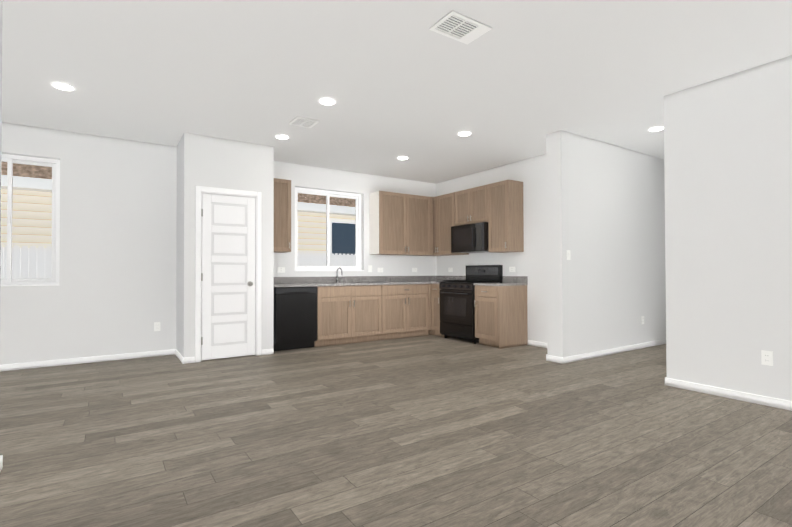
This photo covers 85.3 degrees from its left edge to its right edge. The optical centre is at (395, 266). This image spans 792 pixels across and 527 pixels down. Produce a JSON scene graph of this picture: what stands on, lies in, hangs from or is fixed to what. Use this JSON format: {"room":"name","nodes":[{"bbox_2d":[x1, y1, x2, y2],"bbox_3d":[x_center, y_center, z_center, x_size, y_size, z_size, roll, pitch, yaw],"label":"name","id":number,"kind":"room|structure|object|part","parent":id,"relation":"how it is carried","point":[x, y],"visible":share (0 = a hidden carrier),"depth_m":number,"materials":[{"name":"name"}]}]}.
{"room":"kitchen","nodes":[
{"label":"kitchen","id":0,"kind":"room"},
{"bbox_2d":[0,0,2,287],"bbox_3d":[-1.605,-0.299,-0.814,2.570,2.740,5.950,0,-1,-34],"label":"wall","id":1,"kind":"structure","parent":0,"point":[1,15],"depth_m":2.36,"materials":[{"name":"paint"}]},
{"bbox_2d":[0,455,2,470],"bbox_3d":[-0.529,1.040,-0.111,0.013,0.072,5.963,0,-1,-34],"label":"baseboard","id":2,"kind":"structure","parent":1,"relation":"attached to","point":[1,456],"depth_m":2.35,"materials":[{"name":"white wood"}]},
{"bbox_2d":[0,122,435,364],"bbox_3d":[-2.684,-0.218,5.917,8.460,2.740,0.160,0,-1,-34],"label":"wall","id":3,"kind":"structure","parent":0,"point":[113,292],"depth_m":5.31,"materials":[{"name":"paint"}]},
{"bbox_2d":[1,154,59,285],"bbox_3d":[-4.332,-0.526,4.814,0.911,1.480,0.162,0,-1,-34],"label":"window","id":4,"kind":"structure","parent":3,"relation":"in","point":[10,160],"depth_m":4.98,"materials":[{"name":"plastic"}]},
{"bbox_2d":[0,349,173,371],"bbox_3d":[-4.472,1.106,4.606,3.800,0.072,0.016,0,-1,-34],"label":"baseboard","id":5,"kind":"structure","parent":3,"relation":"attached to","point":[39,364],"depth_m":5.11,"materials":[{"name":"white wood"}]},
{"bbox_2d":[154,322,159,330],"bbox_3d":[-3.075,0.769,5.542,0.072,0.115,0.008,0,-1,-34],"label":"electrical outlet","id":6,"kind":"object","parent":3,"relation":"attached to","point":[156,326],"visible":1,"depth_m":5.54,"materials":[{"name":"plastic"}]},
{"bbox_2d":[277,267,284,272],"bbox_3d":[-1.719,0.045,6.452,0.115,0.080,0.008,0,-1,-34],"label":"electrical outlet","id":7,"kind":"object","parent":3,"relation":"attached to","point":[280,269],"visible":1,"depth_m":6.45,"materials":[{"name":"plastic"}]},
{"bbox_2d":[274,178,290,252],"bbox_3d":[-1.746,-0.737,6.231,0.375,1.040,0.362,0,-1,-34],"label":"upper cabinet","id":8,"kind":"object","parent":3,"relation":"attached to","point":[282,215],"visible":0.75,"depth_m":6.15,"materials":[{"name":"brown wood"}]},
{"bbox_2d":[295,187,363,270],"bbox_3d":[-1.083,-0.586,6.972,1.210,1.310,0.162,0,-1,-34],"label":"kitchen window","id":9,"kind":"structure","parent":3,"relation":"in","point":[328,195],"depth_m":7.01,"materials":[{"name":"plastic"}]},
{"bbox_2d":[369,191,432,255],"bbox_3d":[0.114,-0.728,7.466,1.120,1.040,0.363,0,-1,-34],"label":"upper cabinet","id":10,"kind":"object","parent":3,"relation":"attached to","point":[404,224],"depth_m":7.28,"materials":[{"name":"brown wood"}]},
{"bbox_3d":[0.104,-0.728,7.480,1.120,1.040,0.328,0,-1,-34],"label":"wall cabinet filler","id":11,"kind":"part","parent":10,"relation":"part of","materials":[{"name":"brown wood"}]},
{"bbox_2d":[176,132,273,357],"bbox_3d":[-2.259,-0.222,5.683,1.071,2.740,0.700,0,-1,-34],"label":"wall","id":12,"kind":"structure","parent":0,"point":[208,161],"depth_m":5.38,"materials":[{"name":"paint"}]},
{"bbox_2d":[174,349,184,363],"bbox_3d":[-2.691,1.109,5.346,0.013,0.072,0.673,0,-1,-34],"label":"baseboard","id":13,"kind":"structure","parent":12,"relation":"attached to","point":[180,357],"depth_m":5.29,"materials":[{"name":"white wood"}]},
{"bbox_2d":[201,193,254,360],"bbox_3d":[-2.076,0.119,5.364,0.647,2.026,0.105,0,-1,-34],"label":"pantry door","id":14,"kind":"structure","parent":12,"relation":"in","point":[228,283],"depth_m":5.37,"materials":[{"name":"white wood"}]},
{"bbox_2d":[195,186,261,362],"bbox_3d":[-2.109,0.086,5.421,0.785,2.117,0.136,0,-1,-34],"label":"door frame","id":15,"kind":"structure","parent":12,"relation":"attached to","point":[200,190],"depth_m":5.31,"materials":[{"name":"white wood"}]},
{"bbox_2d":[0,334,791,526],"bbox_3d":[1.345,1.159,3.256,12.400,0.100,9.900,0,-1,-34],"label":"floor","id":16,"kind":"structure","parent":0,"point":[429,430],"depth_m":2.70,"materials":[{"name":"plastic"}]},
{"bbox_2d":[273,286,316,350],"bbox_3d":[-1.522,0.718,6.177,0.600,0.868,0.610,0,-1,-34],"label":"dishwasher","id":17,"kind":"object","parent":16,"relation":"on","point":[295,319],"visible":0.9,"depth_m":5.93,"materials":[{"name":"black metal"}]},
{"bbox_2d":[313,285,381,346],"bbox_3d":[-0.827,0.718,6.648,1.070,0.874,0.652,0,-1,-34],"label":"base cabinet","id":18,"kind":"object","parent":16,"relation":"on","point":[348,314],"visible":0.9,"depth_m":6.39,"materials":[{"name":"brown wood"}]},
{"bbox_2d":[274,276,430,286],"bbox_3d":[-0.438,0.217,6.910,3.314,0.130,0.658,0,-1,-34],"label":"countertop","id":19,"kind":"structure","parent":18,"relation":"on","point":[358,280],"depth_m":6.88,"materials":[{"name":"stone"}]},
{"bbox_2d":[335,267,341,282],"bbox_3d":[-0.880,0.129,6.843,0.105,0.246,0.207,0,-1,-34],"label":"faucet","id":20,"kind":"object","parent":19,"relation":"on","point":[337,278],"visible":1,"depth_m":6.88,"materials":[{"name":"silver metal"}]},
{"bbox_2d":[379,284,428,339],"bbox_3d":[0.004,0.722,7.199,0.916,0.874,0.654,0,-1,-34],"label":"base cabinet","id":21,"kind":"object","parent":16,"relation":"on","point":[404,310],"visible":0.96,"depth_m":6.95,"materials":[{"name":"brown wood"}]},
{"bbox_2d":[425,284,430,334],"bbox_3d":[0.405,0.724,7.486,0.062,0.874,0.618,0,-1,-34],"label":"base cabinet","id":22,"kind":"object","parent":16,"relation":"on","point":[429,303],"visible":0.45,"depth_m":7.22,"materials":[{"name":"brown wood"}]},
{"bbox_2d":[428,284,435,334],"bbox_3d":[0.684,0.726,7.670,0.598,0.874,0.620,0,-1,-34],"label":"base cabinet","id":23,"kind":"object","parent":16,"relation":"on","point":[432,332],"visible":0.07,"depth_m":7.35,"materials":[{"name":"brown wood"}]},
{"bbox_2d":[431,284,452,336],"bbox_3d":[0.907,0.720,7.284,0.654,0.874,0.263,0,-1,-34],"label":"base cabinet","id":24,"kind":"object","parent":16,"relation":"on","point":[435,308],"visible":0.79,"depth_m":7.15,"materials":[{"name":"brown wood"}]},
{"bbox_2d":[431,276,465,283],"bbox_3d":[0.920,0.217,7.278,0.644,0.130,0.230,0,-1,-34],"label":"countertop","id":25,"kind":"structure","parent":24,"relation":"on","point":[434,279],"depth_m":7.73,"materials":[{"name":"stone"}]},
{"bbox_2d":[439,265,502,343],"bbox_3d":[1.163,0.561,6.836,0.704,1.180,0.762,0,-1,-34],"label":"gas range","id":26,"kind":"object","parent":16,"relation":"on","point":[457,310],"visible":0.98,"depth_m":6.69,"materials":[{"name":"black metal"}]},
{"bbox_2d":[474,285,527,348],"bbox_3d":[1.534,0.708,6.340,0.654,0.874,0.462,0,-1,-34],"label":"base cabinet","id":27,"kind":"object","parent":16,"relation":"on","point":[501,321],"visible":0.98,"depth_m":6.17,"materials":[{"name":"brown wood"}]},
{"bbox_2d":[473,276,527,285],"bbox_3d":[1.541,0.205,6.348,0.638,0.130,0.472,0,-1,-34],"label":"countertop","id":28,"kind":"structure","parent":27,"relation":"on","point":[507,280],"depth_m":6.34,"materials":[{"name":"stone"}]},
{"bbox_2d":[2,0,791,183],"bbox_3d":[1.337,-1.680,3.289,12.400,0.100,9.900,0,-1,-34],"label":"ceiling","id":29,"kind":"structure","parent":0,"point":[518,81],"depth_m":3.55,"materials":[{"name":"paint"}]},
{"bbox_2d":[50,82,75,90],"bbox_3d":[-2.961,-1.606,3.831,0.340,0.011,0.340,0,-1,-34],"label":"recessed light","id":30,"kind":"object","parent":29,"relation":"in","point":[63,86],"visible":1,"depth_m":3.82,"materials":[{"name":"white plastic"}]},
{"bbox_2d":[275,134,289,138],"bbox_3d":[-1.392,-1.594,5.275,0.340,0.011,0.340,0,-1,-34],"label":"recessed light","id":31,"kind":"object","parent":29,"relation":"in","point":[280,136],"visible":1,"depth_m":5.25,"materials":[{"name":"white plastic"}]},
{"bbox_2d":[288,116,319,127],"bbox_3d":[-1.022,-1.601,4.771,0.260,0.008,0.270,0,-1,-34],"label":"ceiling vent","id":32,"kind":"object","parent":29,"relation":"in","point":[303,122],"visible":0.96,"depth_m":4.76,"materials":[{"name":"white metal"}]},
{"bbox_2d":[318,97,336,104],"bbox_3d":[-0.668,-1.609,4.184,0.340,0.011,0.340,0,-1,-34],"label":"recessed light","id":33,"kind":"object","parent":29,"relation":"in","point":[327,101],"visible":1,"depth_m":4.17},
{"bbox_2d":[397,156,408,159],"bbox_3d":[0.099,-1.587,6.265,0.340,0.011,0.340,0,-1,-34],"label":"recessed light","id":34,"kind":"object","parent":29,"relation":"in","point":[402,157],"visible":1,"depth_m":6.23,"materials":[{"name":"white plastic"}]},
{"bbox_2d":[429,10,491,44],"bbox_3d":[0.440,-1.627,2.936,0.355,0.008,0.245,0,-1,-34],"label":"ceiling vent","id":35,"kind":"object","parent":29,"relation":"in","point":[457,26],"visible":1,"depth_m":2.93,"materials":[{"name":"white metal"}]},
{"bbox_2d":[457,131,471,135],"bbox_3d":[0.824,-1.601,5.173,0.340,0.011,0.340,0,-1,-34],"label":"recessed light","id":36,"kind":"object","parent":29,"relation":"in","point":[465,133],"visible":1,"depth_m":5.15,"materials":[{"name":"white plastic"}]},
{"bbox_2d":[647,126,663,131],"bbox_3d":[3.035,-1.610,5.016,0.340,0.011,0.340,0,-1,-34],"label":"recessed light","id":37,"kind":"object","parent":29,"relation":"in","point":[655,128],"visible":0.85,"depth_m":5.00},
{"bbox_2d":[436,154,546,342],"bbox_3d":[1.652,-0.219,6.899,0.150,2.740,3.000,0,-1,-34],"label":"wall","id":38,"kind":"structure","parent":0,"point":[530,261],"depth_m":6.32,"materials":[{"name":"paint"}]},
{"bbox_2d":[429,192,468,255],"bbox_3d":[0.853,-0.729,7.641,0.362,1.040,0.884,0,-1,-34],"label":"upper cabinet","id":39,"kind":"object","parent":38,"relation":"attached to","point":[443,214],"visible":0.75,"depth_m":7.44,"materials":[{"name":"brown wood"}]},
{"bbox_2d":[454,184,487,225],"bbox_3d":[1.310,-0.970,6.953,0.362,0.575,0.765,0,-1,-34],"label":"upper cabinet","id":40,"kind":"object","parent":38,"relation":"attached to","point":[471,205],"visible":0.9,"depth_m":6.85,"materials":[{"name":"brown wood"}]},
{"bbox_2d":[451,222,487,252],"bbox_3d":[1.274,-0.457,6.923,0.452,0.438,0.757,0,-1,-34],"label":"microwave","id":41,"kind":"object","parent":40,"relation":"attached to","point":[470,238],"visible":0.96,"depth_m":6.76,"materials":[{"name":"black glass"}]},
{"bbox_2d":[488,180,523,252],"bbox_3d":[1.635,-0.744,6.463,0.362,1.040,0.399,0,-1,-34],"label":"upper cabinet","id":42,"kind":"object","parent":38,"relation":"attached to","point":[505,219],"visible":1,"depth_m":6.34,"materials":[{"name":"brown wood"}]},
{"bbox_2d":[509,267,514,271],"bbox_3d":[1.774,0.036,6.569,0.008,0.080,0.115,0,-1,-34],"label":"electrical outlet","id":43,"kind":"object","parent":38,"relation":"attached to","point":[511,269],"visible":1,"depth_m":6.57,"materials":[{"name":"plastic"}]},
{"bbox_2d":[528,340,546,347],"bbox_3d":[2.176,1.102,5.951,0.013,0.072,0.870,0,-1,-34],"label":"baseboard","id":44,"kind":"structure","parent":38,"relation":"attached to","point":[533,343],"depth_m":6.16,"materials":[{"name":"white wood"}]},
{"bbox_2d":[546,130,665,356],"bbox_3d":[3.768,-0.232,6.378,4.520,2.740,0.210,0,-1,-34],"label":"wall","id":45,"kind":"structure","parent":0,"point":[605,210],"depth_m":5.50,"materials":[{"name":"paint"}]},
{"bbox_2d":[546,354,560,360],"bbox_3d":[2.104,1.096,5.391,0.693,0.072,0.016,0,-1,-34],"label":"baseboard","id":46,"kind":"structure","parent":45,"relation":"attached to","point":[548,357],"depth_m":5.14,"materials":[{"name":"white wood"}]},
{"bbox_2d":[566,250,570,259],"bbox_3d":[2.048,-0.141,5.100,0.072,0.115,0.012,0,-1,-34],"label":"switch","id":47,"kind":"object","parent":45,"relation":"attached to","point":[568,254],"visible":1,"depth_m":5.09,"materials":[{"name":"white plastic"}]},
{"bbox_2d":[561,339,665,363],"bbox_3d":[3.778,1.101,6.233,4.413,0.072,0.013,0,-1,-34],"label":"baseboard","id":48,"kind":"structure","parent":45,"relation":"attached to","point":[579,357],"depth_m":5.56,"materials":[{"name":"white wood"}]},
{"bbox_2d":[664,55,791,400],"bbox_3d":[5.758,-0.272,3.354,4.550,2.740,4.750,0,-1,-34],"label":"wall","id":49,"kind":"structure","parent":0,"point":[728,194],"depth_m":3.64,"materials":[{"name":"paint"}]},
{"bbox_2d":[665,377,791,410],"bbox_3d":[3.859,1.053,2.083,0.016,0.072,4.763,0,-1,-34],"label":"baseboard","id":50,"kind":"structure","parent":49,"relation":"attached to","point":[752,398],"depth_m":3.62,"materials":[{"name":"white wood"}]},
{"bbox_2d":[761,350,772,365],"bbox_3d":[2.962,0.727,3.435,0.008,0.115,0.072,0,-1,-34],"label":"electrical outlet","id":51,"kind":"object","parent":49,"relation":"attached to","point":[766,357],"visible":1,"depth_m":3.43,"materials":[{"name":"plastic"}]},
{"label":"outside","id":52,"kind":"structure","parent":0,"visible":0},
{"bbox_3d":[-4.596,1.751,14.008,36.000,0.100,15.000,0,-1,-34],"label":"ground","id":53,"kind":"structure","parent":52,"visible":0},
{"bbox_2d":[1,246,354,278],"bbox_3d":[-1.617,0.667,9.615,28.096,1.950,0.060,0,-1,-34],"label":"fence","id":54,"kind":"object","parent":53,"relation":"on","point":[34,263],"depth_m":6.88,"materials":[{"name":"plastic"}]},
{"bbox_2d":[1,162,354,272],"bbox_3d":[-3.896,-0.988,12.974,32.600,5.350,5.460,0,-1,-34],"label":"neighbouring house","id":55,"kind":"structure","parent":53,"relation":"on","point":[32,190],"depth_m":8.33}
]}

